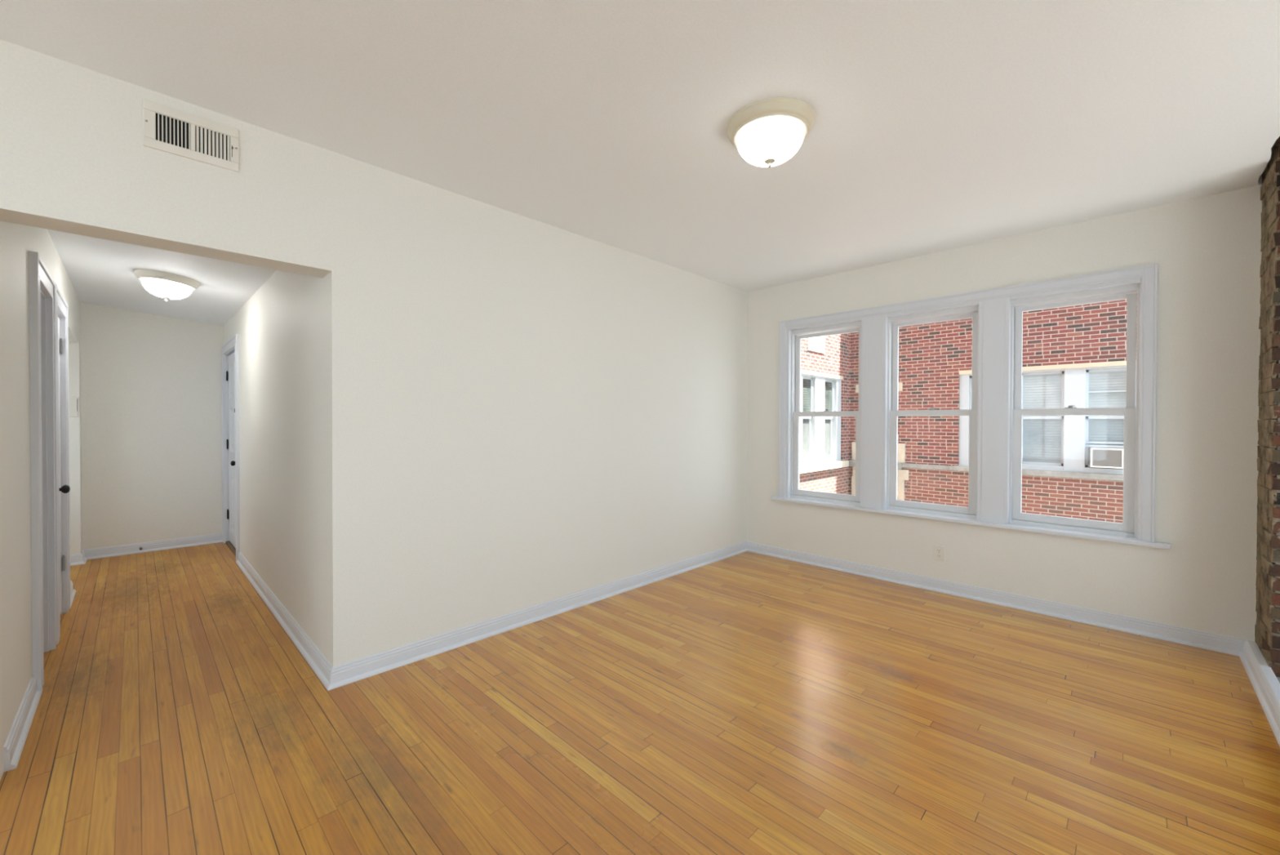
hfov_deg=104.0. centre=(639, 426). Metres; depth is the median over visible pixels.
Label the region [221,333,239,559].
door
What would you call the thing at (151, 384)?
wall
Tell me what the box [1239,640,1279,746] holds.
baseboard
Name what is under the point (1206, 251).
wall
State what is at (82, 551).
baseboard
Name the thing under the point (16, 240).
wall
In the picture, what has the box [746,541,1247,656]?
baseboard
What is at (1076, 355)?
brick building
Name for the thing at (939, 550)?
electrical outlet
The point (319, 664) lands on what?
baseboard
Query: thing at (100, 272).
ceiling
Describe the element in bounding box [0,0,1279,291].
ceiling
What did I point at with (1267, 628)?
wall
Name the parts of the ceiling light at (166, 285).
lamp shade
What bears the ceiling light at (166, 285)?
attached to the ceiling at (100, 272)
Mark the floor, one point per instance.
(745, 703)
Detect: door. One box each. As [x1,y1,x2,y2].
[28,250,58,690]
[55,284,70,640]
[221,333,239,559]
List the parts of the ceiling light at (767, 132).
lamp shade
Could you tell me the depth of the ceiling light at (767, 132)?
2.10 m
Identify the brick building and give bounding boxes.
[799,293,1137,522]
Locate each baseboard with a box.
[3,675,42,772]
[70,553,85,565]
[70,580,75,608]
[80,549,86,562]
[83,533,223,559]
[235,551,333,690]
[328,540,747,689]
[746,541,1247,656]
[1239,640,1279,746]
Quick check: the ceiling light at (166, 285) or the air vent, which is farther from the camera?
the ceiling light at (166, 285)
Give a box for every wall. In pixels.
[0,39,747,780]
[0,220,82,746]
[80,302,223,549]
[223,270,323,653]
[746,173,1262,640]
[1254,136,1279,676]
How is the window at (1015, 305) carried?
in the wall at (1206, 251)
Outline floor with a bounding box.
[0,542,1279,854]
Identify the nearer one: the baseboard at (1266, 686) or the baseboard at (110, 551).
the baseboard at (1266, 686)
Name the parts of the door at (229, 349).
knob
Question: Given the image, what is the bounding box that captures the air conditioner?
[1090,447,1124,468]
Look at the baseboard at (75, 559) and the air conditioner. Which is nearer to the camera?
the baseboard at (75, 559)
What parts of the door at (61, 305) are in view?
knob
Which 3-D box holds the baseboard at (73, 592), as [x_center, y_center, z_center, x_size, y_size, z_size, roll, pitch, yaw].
[-4.103,1.206,3.602,0.480,0.092,0.030,1,1,45]
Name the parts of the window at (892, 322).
sash, sash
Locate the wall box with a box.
[68,397,78,416]
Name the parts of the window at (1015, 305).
sash, sash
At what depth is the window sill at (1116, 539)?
3.55 m
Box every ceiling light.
[133,268,199,301]
[726,97,815,167]
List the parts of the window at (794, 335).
sash, sash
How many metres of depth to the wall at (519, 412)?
2.81 m
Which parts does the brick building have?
pane, pane, sash, stone sill, pane, pane, sash, sash, stone sill, pane, pane, sash, sash, pane, pane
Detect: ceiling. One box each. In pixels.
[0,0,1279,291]
[47,229,275,325]
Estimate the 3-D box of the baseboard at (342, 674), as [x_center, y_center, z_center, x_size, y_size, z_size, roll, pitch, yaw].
[-0.212,1.215,3.726,0.030,0.092,3.694,1,1,45]
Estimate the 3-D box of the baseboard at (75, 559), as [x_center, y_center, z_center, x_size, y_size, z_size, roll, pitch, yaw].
[-5.325,1.198,4.207,0.030,0.092,0.886,1,1,45]
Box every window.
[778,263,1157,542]
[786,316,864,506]
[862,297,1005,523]
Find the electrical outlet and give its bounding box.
[933,544,944,561]
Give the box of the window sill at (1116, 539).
[770,496,1170,549]
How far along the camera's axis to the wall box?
4.46 m
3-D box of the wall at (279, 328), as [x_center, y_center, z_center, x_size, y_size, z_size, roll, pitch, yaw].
[-3.016,0.001,4.047,4.080,2.500,0.160,1,1,45]
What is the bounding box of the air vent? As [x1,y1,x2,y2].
[142,98,239,172]
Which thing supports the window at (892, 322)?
in the wall at (1206, 251)
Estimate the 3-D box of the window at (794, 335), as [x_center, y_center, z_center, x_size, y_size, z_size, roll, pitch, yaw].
[1.696,-0.117,4.539,0.717,1.621,0.163,1,1,45]
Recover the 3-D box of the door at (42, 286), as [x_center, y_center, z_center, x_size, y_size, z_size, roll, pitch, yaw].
[-3.295,0.222,2.445,0.750,2.088,0.530,1,1,45]
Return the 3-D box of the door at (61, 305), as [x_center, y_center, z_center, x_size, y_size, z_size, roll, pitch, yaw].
[-3.703,0.214,3.132,0.743,2.088,0.195,1,1,45]
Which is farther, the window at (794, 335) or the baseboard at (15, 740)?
the window at (794, 335)

